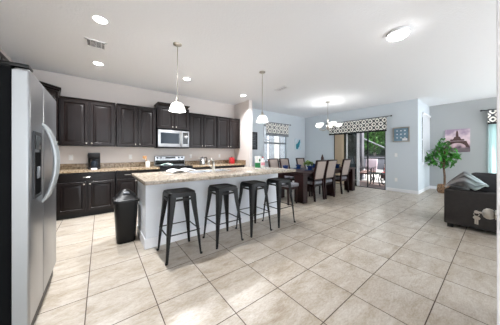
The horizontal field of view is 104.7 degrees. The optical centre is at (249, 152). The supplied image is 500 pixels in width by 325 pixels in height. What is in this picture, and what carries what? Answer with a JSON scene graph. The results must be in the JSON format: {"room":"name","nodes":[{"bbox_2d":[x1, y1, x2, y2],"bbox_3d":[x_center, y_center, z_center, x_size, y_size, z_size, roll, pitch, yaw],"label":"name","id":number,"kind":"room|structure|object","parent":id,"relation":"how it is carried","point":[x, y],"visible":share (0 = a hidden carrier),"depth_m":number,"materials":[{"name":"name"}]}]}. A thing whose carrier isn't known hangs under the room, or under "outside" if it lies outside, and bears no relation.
{"room":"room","nodes":[
{"label":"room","id":0,"kind":"room"},
{"bbox_2d":[0,48,12,61],"bbox_3d":[-1.753,-0.195,0.172,0.120,2.860,8.820,0,0,-38],"label":"wall","id":1,"kind":"structure","parent":0,"point":[1,50],"depth_m":3.14,"materials":[{"name":"grey paint"}]},
{"bbox_2d":[0,52,8,60],"bbox_3d":[-2.839,-0.632,2.000,0.401,0.935,1.040,0,0,-38],"label":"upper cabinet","id":2,"kind":"object","parent":1,"relation":"attached to","point":[2,57],"visible":0.02,"depth_m":2.14,"materials":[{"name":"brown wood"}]},
{"bbox_2d":[32,69,304,167],"bbox_3d":[-0.877,-0.195,6.376,8.870,2.860,0.150,0,0,-38],"label":"wall","id":3,"kind":"structure","parent":0,"point":[71,86],"depth_m":4.94,"materials":[{"name":"grey paint"}]},
{"bbox_2d":[39,81,60,145],"bbox_3d":[-3.887,-0.695,3.538,0.630,1.100,0.640,0,0,-38],"label":"upper cabinet","id":4,"kind":"object","parent":3,"relation":"attached to","point":[55,91],"visible":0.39,"depth_m":3.65,"materials":[{"name":"brown wood"}]},
{"bbox_2d":[59,96,115,146],"bbox_3d":[-3.397,-0.623,4.082,0.895,0.955,0.381,0,0,-38],"label":"upper cabinet","id":5,"kind":"object","parent":3,"relation":"attached to","point":[82,122],"visible":1,"depth_m":3.93,"materials":[{"name":"brown wood"}]},
{"bbox_2d":[60,162,153,168],"bbox_3d":[-2.600,0.280,3.253,2.312,0.110,2.668,0,0,-38],"label":"backsplash","id":6,"kind":"structure","parent":3,"relation":"attached to","point":[122,164],"depth_m":4.42,"materials":[{"name":"beige stone"}]},
{"bbox_2d":[116,103,155,146],"bbox_3d":[-2.712,-0.623,4.614,0.800,0.955,0.381,0,0,-38],"label":"upper cabinet","id":7,"kind":"object","parent":3,"relation":"attached to","point":[135,125],"visible":0.98,"depth_m":4.46,"materials":[{"name":"brown wood"}]},
{"bbox_2d":[154,102,189,130],"bbox_3d":[-2.053,-0.925,5.086,0.790,0.640,0.441,0,0,-38],"label":"upper cabinet","id":8,"kind":"object","parent":3,"relation":"attached to","point":[165,119],"visible":0.88,"depth_m":4.88,"materials":[{"name":"brown wood"}]},
{"bbox_2d":[154,129,188,148],"bbox_3d":[-2.046,-0.356,5.077,0.770,0.467,0.465,0,0,-38],"label":"microwave","id":9,"kind":"object","parent":8,"relation":"attached to","point":[173,139],"visible":0.98,"depth_m":4.90,"materials":[{"name":"silver metal"}]},
{"bbox_2d":[189,113,215,147],"bbox_3d":[-1.420,-0.623,5.616,0.830,0.955,0.381,0,0,-38],"label":"upper cabinet","id":10,"kind":"object","parent":3,"relation":"attached to","point":[202,128],"visible":0.92,"depth_m":5.47,"materials":[{"name":"brown wood"}]},
{"bbox_2d":[216,116,239,148],"bbox_3d":[-0.746,-0.623,6.138,0.845,0.955,0.381,0,0,-38],"label":"upper cabinet","id":11,"kind":"object","parent":3,"relation":"attached to","point":[227,129],"visible":0.99,"depth_m":5.99,"materials":[{"name":"brown wood"}]},
{"bbox_2d":[252,132,256,149],"bbox_3d":[0.103,-0.445,7.013,0.400,0.640,0.042,0,0,-38],"label":"wall picture","id":12,"kind":"object","parent":3,"relation":"attached to","point":[254,134],"visible":0.61,"depth_m":7.05,"materials":[{"name":"grey"}]},
{"bbox_2d":[264,125,285,162],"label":"window","id":13,"kind":"structure","parent":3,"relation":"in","point":[275,150],"depth_m":12.58,"materials":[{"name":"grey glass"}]},
{"bbox_2d":[266,122,290,136],"bbox_3d":[1.093,-0.936,7.728,1.618,0.542,0.126,0,0,-38],"label":"window valance","id":14,"kind":"object","parent":3,"relation":"attached to","point":[272,129],"visible":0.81,"depth_m":7.68,"materials":[{"name":"fabric"}]},
{"bbox_2d":[295,139,300,149],"bbox_3d":[2.142,-0.385,8.578,0.420,0.500,0.140,0,0,-38],"label":"wall picture","id":15,"kind":"object","parent":3,"relation":"attached to","point":[297,141],"visible":1,"depth_m":8.55,"materials":[{"name":"fabric"}]},
{"bbox_2d":[234,100,251,166],"bbox_3d":[-0.265,-0.195,6.312,0.120,2.860,0.940,0,0,-38],"label":"wall","id":16,"kind":"structure","parent":0,"point":[242,111],"depth_m":6.06,"materials":[{"name":"grey paint"}]},
{"bbox_2d":[0,0,496,117],"bbox_3d":[2.358,-1.675,3.380,10.510,0.100,8.850,0,0,-38],"label":"ceiling","id":17,"kind":"structure","parent":0,"point":[339,52],"depth_m":3.00,"materials":[{"name":"white paint"}]},
{"bbox_2d":[84,37,106,50],"bbox_3d":[-2.295,-1.619,2.877,0.250,0.012,0.250,0,0,-38],"label":"ceiling vent","id":18,"kind":"object","parent":17,"relation":"in","point":[89,42],"visible":1,"depth_m":2.87,"materials":[{"name":"white metal"}]},
{"bbox_2d":[92,61,103,65],"bbox_3d":[-2.757,-1.622,3.506,0.184,0.006,0.184,0,0,-38],"label":"recessed light","id":19,"kind":"object","parent":17,"relation":"in","point":[93,62],"visible":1,"depth_m":3.50,"materials":[{"name":"white paint"}]},
{"bbox_2d":[91,14,109,24],"bbox_3d":[-1.827,-1.622,2.355,0.184,0.006,0.184,0,0,-38],"label":"recessed light","id":20,"kind":"object","parent":17,"relation":"in","point":[98,19],"visible":1,"depth_m":2.34,"materials":[{"name":"white paint"}]},
{"bbox_2d":[169,42,185,112],"bbox_3d":[-1.083,-1.125,2.881,0.240,1.000,0.240,0,0,-38],"label":"pendant lamp","id":21,"kind":"object","parent":17,"relation":"hanging from","point":[177,107],"visible":1,"depth_m":2.86,"materials":[{"name":"white glass"}]},
{"bbox_2d":[257,71,267,122],"bbox_3d":[0.247,-1.125,3.874,0.240,1.000,0.240,0,0,-38],"label":"pendant lamp","id":22,"kind":"object","parent":17,"relation":"hanging from","point":[262,118],"visible":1,"depth_m":3.85,"materials":[{"name":"white glass"}]},
{"bbox_2d":[275,86,288,90],"bbox_3d":[0.801,-1.619,4.874,0.160,0.012,0.360,0,0,-38],"label":"ceiling vent","id":23,"kind":"object","parent":17,"relation":"in","point":[284,87],"visible":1,"depth_m":4.84,"materials":[{"name":"white metal"}]},
{"bbox_2d":[315,101,341,130],"bbox_3d":[2.462,-1.170,6.170,0.819,0.910,0.797,0,0,-38],"label":"chandelier","id":24,"kind":"object","parent":17,"relation":"hanging from","point":[331,124],"visible":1,"depth_m":6.03,"materials":[{"name":"white glass"}]},
{"bbox_2d":[387,26,409,40],"bbox_3d":[1.988,-1.587,2.593,0.248,0.077,0.248,0,0,-38],"label":"flush ceiling light","id":25,"kind":"object","parent":17,"relation":"attached to","point":[399,33],"visible":1,"depth_m":2.53,"materials":[{"name":"white glass"}]},
{"bbox_2d":[34,181,496,324],"bbox_3d":[2.370,1.285,3.389,10.540,0.100,8.850,0,0,-38],"label":"floor","id":26,"kind":"structure","parent":0,"point":[363,255],"depth_m":2.05,"materials":[{"name":"tile"}]},
{"bbox_2d":[0,60,59,324],"bbox_3d":[-1.952,0.340,1.365,0.888,1.790,0.934,0,0,-38],"label":"refrigerator","id":27,"kind":"object","parent":26,"relation":"on","point":[29,150],"visible":1,"depth_m":1.20,"materials":[{"name":"silver metal"}]},
{"bbox_2d":[56,171,114,220],"bbox_3d":[-3.332,0.804,3.961,0.900,0.862,0.651,0,0,-38],"label":"base cabinet","id":28,"kind":"object","parent":26,"relation":"on","point":[86,193],"visible":0.93,"depth_m":3.72,"materials":[{"name":"brown wood"}]},
{"bbox_2d":[59,162,159,173],"bbox_3d":[-2.600,0.298,3.253,2.312,0.147,2.668,0,0,-38],"label":"countertop","id":29,"kind":"structure","parent":28,"relation":"on","point":[122,166],"depth_m":4.17,"materials":[{"name":"beige stone"}]},
{"bbox_2d":[88,153,99,168],"bbox_3d":[-3.277,0.165,4.061,0.200,0.340,0.245,0,0,-38],"label":"coffee maker","id":30,"kind":"object","parent":29,"relation":"on","point":[93,158],"visible":0.99,"depth_m":4.00,"materials":[{"name":"black plastic"}]},
{"bbox_2d":[112,189,138,243],"bbox_3d":[-1.789,0.875,2.776,0.308,0.720,0.408,0,0,-38],"label":"trash can","id":31,"kind":"object","parent":26,"relation":"on","point":[125,202],"visible":1,"depth_m":2.64,"materials":[{"name":"black plastic"}]},
{"bbox_2d":[115,169,157,196],"bbox_3d":[-2.649,0.804,4.492,0.810,0.862,0.651,0,0,-38],"label":"base cabinet","id":32,"kind":"object","parent":26,"relation":"on","point":[123,179],"visible":0.37,"depth_m":4.14,"materials":[{"name":"brown wood"}]},
{"bbox_2d":[154,156,192,171],"bbox_3d":[-1.967,0.645,4.976,0.792,1.140,0.721,0,0,-38],"label":"range","id":33,"kind":"object","parent":26,"relation":"on","point":[178,162],"visible":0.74,"depth_m":5.04,"materials":[{"name":"silver metal"}]},
{"bbox_2d":[154,164,192,166],"bbox_3d":[-1.970,0.328,4.981,0.788,0.015,0.590,0,0,-38],"label":"cooktop","id":34,"kind":"object","parent":33,"relation":"in","point":[157,165],"depth_m":4.94,"materials":[{"name":"black glass"}]},
{"bbox_2d":[156,187,202,265],"bbox_3d":[-0.885,0.850,2.414,0.435,0.770,0.436,0,0,-38],"label":"bar stool","id":35,"kind":"object","parent":26,"relation":"on","point":[170,195],"visible":1,"depth_m":2.36,"materials":[{"name":"black metal"}]},
{"bbox_2d":[193,166,220,169],"bbox_3d":[-1.337,0.804,5.509,0.830,0.862,0.651,0,0,-38],"label":"base cabinet","id":36,"kind":"object","parent":26,"relation":"on","point":[216,167],"visible":0.05,"depth_m":5.22,"materials":[{"name":"brown wood"}]},
{"bbox_2d":[185,160,245,166],"bbox_3d":[-1.001,0.298,5.771,1.702,0.147,0.648,0,0,-38],"label":"countertop","id":37,"kind":"structure","parent":36,"relation":"on","point":[217,162],"depth_m":5.77,"materials":[{"name":"beige stone"}]},
{"bbox_2d":[199,157,206,164],"bbox_3d":[-1.339,0.217,5.503,0.211,0.235,0.175,0,0,1],"label":"electric kettle","id":38,"kind":"object","parent":37,"relation":"on","point":[202,159],"visible":1,"depth_m":5.44,"materials":[{"name":"silver plastic"}]},
{"bbox_2d":[229,157,234,163],"bbox_3d":[-0.587,0.225,6.189,0.150,0.220,0.120,0,0,-38],"label":"canister","id":39,"kind":"object","parent":37,"relation":"on","point":[231,159],"visible":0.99,"depth_m":6.14,"materials":[{"name":"red ceramic"}]},
{"bbox_2d":[132,167,295,249],"bbox_3d":[-0.476,0.775,3.351,2.585,0.920,1.120,0,0,-38],"label":"kitchen island","id":40,"kind":"object","parent":26,"relation":"on","point":[151,185],"visible":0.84,"depth_m":2.90,"materials":[{"name":"white paint"}]},
{"bbox_2d":[167,168,196,172],"bbox_3d":[-1.139,0.285,3.230,0.420,0.044,0.280,0,0,-44],"label":"open booklet","id":41,"kind":"object","parent":40,"relation":"on","point":[182,169],"visible":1,"depth_m":3.17,"materials":[{"name":"white paper"}]},
{"bbox_2d":[187,169,228,172],"bbox_3d":[-0.736,0.417,3.454,0.770,0.195,0.400,0,0,-38],"label":"sink","id":42,"kind":"object","parent":40,"relation":"in","point":[208,170],"depth_m":3.59,"materials":[{"name":"silver metal"}]},
{"bbox_2d":[208,158,214,171],"bbox_3d":[-0.691,0.201,3.278,0.137,0.229,0.231,0,0,-38],"label":"faucet","id":43,"kind":"object","parent":40,"relation":"on","point":[210,159],"visible":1,"depth_m":3.23,"materials":[{"name":"silver metal"}]},
{"bbox_2d":[255,156,260,168],"bbox_3d":[0.165,0.190,3.898,0.074,0.250,0.121,0,0,35],"label":"box","id":44,"kind":"object","parent":40,"relation":"on","point":[257,158],"visible":1,"depth_m":3.86,"materials":[{"name":"white cardboard"}]},
{"bbox_2d":[261,157,264,167],"bbox_3d":[0.267,0.195,4.029,0.086,0.240,0.086,0,0,-38],"label":"soap bottle","id":45,"kind":"object","parent":40,"relation":"on","point":[262,160],"visible":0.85,"depth_m":4.00,"materials":[{"name":"white plastic"}]},
{"bbox_2d":[202,183,243,248],"bbox_3d":[-0.391,0.850,2.772,0.435,0.770,0.436,0,0,-38],"label":"bar stool","id":46,"kind":"object","parent":26,"relation":"on","point":[222,190],"visible":1,"depth_m":2.72,"materials":[{"name":"black metal"}]},
{"bbox_2d":[221,165,243,167],"bbox_3d":[-0.669,0.804,6.027,0.830,0.862,0.651,0,0,-38],"label":"base cabinet","id":47,"kind":"object","parent":26,"relation":"on","point":[233,166],"visible":0.04,"depth_m":5.81,"materials":[{"name":"brown wood"}]},
{"bbox_2d":[235,180,271,237],"bbox_3d":[0.055,0.850,3.118,0.435,0.770,0.436,0,0,-38],"label":"bar stool","id":48,"kind":"object","parent":26,"relation":"on","point":[252,184],"visible":0.96,"depth_m":3.05,"materials":[{"name":"black metal"}]},
{"bbox_2d":[262,177,295,227],"bbox_3d":[0.514,0.850,3.474,0.435,0.770,0.436,0,0,-38],"label":"bar stool","id":49,"kind":"object","parent":26,"relation":"on","point":[278,181],"visible":0.99,"depth_m":3.35,"materials":[{"name":"black metal"}]},
{"bbox_2d":[268,158,289,178],"bbox_3d":[0.905,0.707,6.077,0.446,1.056,0.575,0,0,-38],"label":"dining chair","id":50,"kind":"object","parent":26,"relation":"on","point":[274,162],"visible":0.4,"depth_m":6.23,"materials":[{"name":"beige fabric"}]},
{"bbox_2d":[279,158,293,181],"bbox_3d":[1.308,0.707,6.390,0.446,1.056,0.575,0,0,-38],"label":"dining chair","id":51,"kind":"object","parent":26,"relation":"on","point":[283,161],"visible":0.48,"depth_m":6.51,"materials":[{"name":"beige fabric"}]},
{"bbox_2d":[282,182,298,204],"bbox_3d":[0.796,0.985,4.946,0.380,0.500,0.840,0,0,-38],"label":"bench","id":52,"kind":"object","parent":26,"relation":"on","point":[294,185],"visible":0.34,"depth_m":4.65,"materials":[{"name":"grey fabric"}]},
{"bbox_2d":[282,182,298,187],"bbox_3d":[0.796,0.775,4.946,0.380,0.080,0.840,0,0,-38],"label":"seat cushion","id":53,"kind":"object","parent":52,"relation":"on","point":[293,185],"depth_m":4.65,"materials":[{"name":"grey fabric"}]},
{"bbox_2d":[296,158,315,187],"bbox_3d":[1.996,0.707,6.923,0.446,1.056,0.575,0,0,-38],"label":"dining chair","id":54,"kind":"object","parent":26,"relation":"on","point":[300,161],"visible":0.3,"depth_m":7.09,"materials":[{"name":"beige fabric"}]},
{"bbox_2d":[278,167,355,203],"bbox_3d":[2.065,0.855,5.936,2.820,0.760,1.050,0,0,-38],"label":"dining table","id":55,"kind":"object","parent":26,"relation":"on","point":[300,176],"visible":0.49,"depth_m":5.20,"materials":[{"name":"brown wood"}]},
{"bbox_2d":[303,160,312,166],"bbox_3d":[1.715,0.339,5.652,0.280,0.272,0.300,0,0,-29],"label":"table plant","id":56,"kind":"object","parent":55,"relation":"on","point":[307,163],"visible":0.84,"depth_m":5.62,"materials":[{"name":"green plant"}]},
{"bbox_2d":[307,160,326,201],"bbox_3d":[1.693,0.707,5.176,0.446,1.056,0.575,0,0,-38],"label":"dining chair","id":57,"kind":"object","parent":26,"relation":"on","point":[320,165],"visible":0.91,"depth_m":5.00,"materials":[{"name":"grey fabric"}]},
{"bbox_2d":[311,159,336,198],"bbox_3d":[2.084,0.707,5.455,0.446,1.056,0.575,0,0,-38],"label":"dining chair","id":58,"kind":"object","parent":26,"relation":"on","point":[331,164],"visible":0.8,"depth_m":5.28,"materials":[{"name":"beige fabric"}]},
{"bbox_2d":[335,159,350,193],"bbox_3d":[2.814,0.707,6.097,0.446,1.056,0.575,0,0,-38],"label":"dining chair","id":59,"kind":"object","parent":26,"relation":"on","point":[344,172],"visible":0.75,"depth_m":5.92,"materials":[{"name":"beige fabric"}]},
{"bbox_2d":[424,138,461,192],"bbox_3d":[6.019,0.381,6.021,0.811,1.709,0.841,0,0,-38],"label":"potted tree","id":60,"kind":"object","parent":26,"relation":"on","point":[444,162],"visible":0.98,"depth_m":5.96,"materials":[{"name":"green plant"}]},
{"bbox_2d":[437,184,449,192],"bbox_3d":[6.030,1.105,5.981,0.360,0.260,0.360,0,0,-38],"label":"basket","id":61,"kind":"object","parent":26,"relation":"on","point":[440,187],"depth_m":5.94,"materials":[{"name":"brown wicker"}]},
{"bbox_2d":[444,172,496,232],"bbox_3d":[4.376,0.778,2.647,0.960,0.914,2.320,0,0,-38],"label":"sofa","id":62,"kind":"object","parent":26,"relation":"on","point":[460,203],"visible":0.92,"depth_m":3.05,"materials":[{"name":"black leather"}]},
{"bbox_2d":[445,171,488,190],"bbox_3d":[3.632,0.449,3.235,0.465,0.292,0.497,0,0,-38],"label":"throw blanket","id":63,"kind":"object","parent":62,"relation":"on","point":[465,179],"visible":1,"depth_m":3.11,"materials":[{"name":"grey fabric"}]},
{"bbox_2d":[470,172,496,192],"bbox_3d":[3.976,0.563,2.907,0.249,0.485,0.880,0,0,-38],"label":"cushion","id":64,"kind":"object","parent":62,"relation":"on","point":[490,179],"depth_m":3.04,"materials":[{"name":"grey fabric"}]},
{"bbox_2d":[305,99,418,190],"bbox_3d":[3.846,-0.195,7.400,0.150,2.860,4.020,0,0,-38],"label":"wall","id":65,"kind":"structure","parent":0,"point":[404,167],"depth_m":6.29,"materials":[{"name":"white paint"}]},
{"bbox_2d":[335,134,343,183],"bbox_3d":[3.530,0.230,7.636,0.050,1.950,0.380,0,0,-38],"label":"vertical blind","id":66,"kind":"object","parent":65,"relation":"attached to","point":[339,139],"visible":0.58,"depth_m":7.61,"materials":[{"name":"beige"}]},
{"bbox_2d":[326,115,391,134],"bbox_3d":[3.882,-0.966,7.112,0.147,0.502,2.300,0,0,-38],"label":"window valance","id":67,"kind":"object","parent":65,"relation":"attached to","point":[378,124],"visible":0.89,"depth_m":6.88,"materials":[{"name":"fabric"}]},
{"bbox_2d":[334,131,385,189],"bbox_3d":[4.018,0.175,7.179,0.090,2.120,1.800,0,0,-38],"label":"door","id":68,"kind":"structure","parent":65,"relation":"in","point":[351,141],"depth_m":7.25,"materials":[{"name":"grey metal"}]},
{"bbox_2d":[393,126,409,141],"bbox_3d":[4.753,-0.580,6.073,0.042,0.460,0.430,0,0,-38],"label":"wall picture","id":69,"kind":"object","parent":65,"relation":"attached to","point":[400,134],"visible":1,"depth_m":6.06,"materials":[{"name":"blue paper"}]},
{"bbox_2d":[394,128,407,140],"bbox_3d":[4.758,-0.580,6.076,0.030,0.400,0.370,0,0,-38],"label":"print","id":70,"kind":"object","parent":69,"relation":"attached to","point":[400,134],"depth_m":6.07},
{"bbox_2d":[386,187,418,193],"bbox_3d":[4.773,1.185,6.072,0.014,0.100,0.814,0,0,-38],"label":"baseboard","id":71,"kind":"structure","parent":65,"relation":"attached to","point":[387,188],"depth_m":6.04,"materials":[{"name":"white paint"}]},
{"bbox_2d":[360,181,384,188],"bbox_3d":[3.459,1.305,9.409,1.700,0.100,7.370,0,0,-38],"label":"floor","id":72,"kind":"structure","parent":0,"point":[362,183],"depth_m":7.69,"materials":[{"name":"grey concrete"}]},
{"bbox_2d":[360,163,373,181],"bbox_3d":[4.921,0.770,8.294,0.556,0.975,0.616,0,0,-45],"label":"patio chair","id":73,"kind":"object","parent":72,"relation":"on","point":[361,171],"visible":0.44,"depth_m":8.24,"materials":[{"name":"brown wicker"}]},
{"bbox_2d":[369,172,384,185],"bbox_3d":[4.971,1.016,7.590,0.580,0.493,0.580,0,0,-38],"label":"patio table","id":74,"kind":"object","parent":72,"relation":"on","point":[370,173],"visible":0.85,"depth_m":7.55,"materials":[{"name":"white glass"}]},
{"bbox_2d":[360,169,384,182],"bbox_3d":[8.572,1.325,10.445,7.650,0.100,22.000,0,0,-38],"label":"pool deck","id":75,"kind":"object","parent":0,"point":[378,170],"depth_m":9.65,"materials":[{"name":"white concrete"}]},
{"bbox_2d":[360,133,364,178],"bbox_3d":[5.367,-0.345,9.478,0.320,3.200,0.400,0,0,-38],"label":"patio column","id":76,"kind":"structure","parent":75,"relation":"on","point":[361,134],"depth_m":9.31,"materials":[{"name":"grey paint"}]},
{"bbox_2d":[360,159,377,179],"bbox_3d":[5.494,0.770,8.935,0.616,0.975,0.556,0,0,-32],"label":"patio chair","id":77,"kind":"object","parent":75,"relation":"on","point":[372,162],"visible":0.57,"depth_m":8.97,"materials":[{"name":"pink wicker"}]},
{"bbox_2d":[364,138,384,158],"bbox_3d":[5.528,-0.345,11.033,0.060,3.240,6.260,0,0,-38],"label":"screen enclosure","id":78,"kind":"object","parent":75,"relation":"on","point":[364,138],"visible":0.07,"depth_m":9.87,"materials":[{"name":"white metal"}]},
{"bbox_2d":[419,100,429,189],"bbox_3d":[5.712,-0.195,6.399,1.570,2.860,0.150,0,0,-38],"label":"wall","id":79,"kind":"structure","parent":0,"point":[424,170],"depth_m":6.03,"materials":[{"name":"white paint"}]},
{"bbox_2d":[419,186,429,193],"bbox_3d":[5.644,1.185,6.242,1.570,0.100,0.014,0,0,-38],"label":"baseboard","id":80,"kind":"structure","parent":79,"relation":"attached to","point":[428,187],"depth_m":6.19,"materials":[{"name":"white paint"}]},
{"bbox_2d":[422,112,430,163],"bbox_3d":[5.811,-0.465,6.352,1.050,1.620,0.044,0,0,-38],"label":"window blind","id":81,"kind":"object","parent":79,"relation":"attached to","point":[426,118],"visible":0.87,"depth_m":6.35,"materials":[{"name":"white"}]},
{"bbox_2d":[430,97,496,185],"bbox_3d":[7.753,-0.195,4.926,0.150,2.860,4.680,0,0,-38],"label":"wall","id":82,"kind":"structure","parent":0,"point":[466,114],"depth_m":6.08,"materials":[{"name":"grey paint"}]},
{"bbox_2d":[445,128,469,151],"bbox_3d":[6.650,-0.400,6.196,0.033,0.730,0.560,0,0,-38],"label":"wall picture","id":83,"kind":"object","parent":82,"relation":"attached to","point":[459,138],"visible":0.85,"depth_m":6.15,"materials":[{"name":"pink"}]},
{"bbox_2d":[480,109,496,123],"bbox_3d":[7.568,-1.056,4.921,0.147,0.442,2.200,0,0,-38],"label":"window valance","id":84,"kind":"object","parent":82,"relation":"attached to","point":[492,114],"visible":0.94,"depth_m":5.57,"materials":[{"name":"fabric"}]},
{"bbox_2d":[488,124,488,172],"bbox_3d":[7.674,0.185,5.003,0.060,2.100,1.900,0,0,-38],"label":"door","id":85,"kind":"structure","parent":82,"relation":"in","point":[488,124],"depth_m":5.72,"materials":[{"name":"white paint"}]},
{"bbox_2d":[489,124,496,172],"bbox_3d":[7.547,0.155,4.955,0.060,2.100,1.780,0,0,-38],"label":"vertical blind","id":86,"kind":"object","parent":82,"relation":"attached to","point":[492,127],"visible":0.4,"depth_m":5.61,"materials":[{"name":"white"}]},
{"bbox_3d":[2.886,-0.195,0.195,0.120,2.860,3.170,0,0,-38],"label":"wall","id":87,"kind":"structure","parent":0,"visible":0},
{"bbox_2d":[482,0,499,324],"bbox_3d":[1.480,0.200,1.155,0.906,2.050,0.091,0,0,-38],"label":"door","id":88,"kind":"structure","parent":87,"relation":"in","point":[487,213],"depth_m":0.87,"materials":[{"name":"white paint"}]},
{"bbox_2d":[473,210,481,224],"bbox_3d":[1.145,0.324,0.967,0.015,0.070,0.038,0,0,-38],"label":"key","id":89,"kind":"object","parent":88,"relation":"hanging from","point":[475,211],"visible":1,"depth_m":0.97,"materials":[{"name":"silver metal"}]},
{"label":"outside","id":90,"kind":"structure","parent":0,"visible":0},
{"bbox_3d":[2.659,1.510,21.046,90.000,0.150,90.000,0,0,-38],"label":"ground","id":91,"kind":"structure","parent":90,"visible":0},
{"bbox_2d":[364,131,384,155],"bbox_3d":[10.895,-1.365,16.803,2.709,5.613,2.681,0,0,-38],"label":"tree","id":92,"kind":"object","parent":91,"relation":"on","point":[378,136],"visible":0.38,"depth_m":16.53,"materials":[{"name":"green plant"}]},
{"bbox_2d":[364,156,422,169],"bbox_3d":[11.673,0.825,12.851,0.300,1.220,22.000,0,0,-38],"label":"wall","id":93,"kind":"structure","parent":91,"relation":"on","point":[380,164],"depth_m":14.87,"materials":[{"name":"grey paint"}]},
{"bbox_2d":[364,118,422,155],"bbox_3d":[13.784,-1.558,18.286,2.002,6.605,32.000,0,0,-38],"label":"hedge","id":94,"kind":"object","parent":91,"relation":"on","point":[382,153],"visible":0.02,"depth_m":19.16,"materials":[{"name":"green plant"}]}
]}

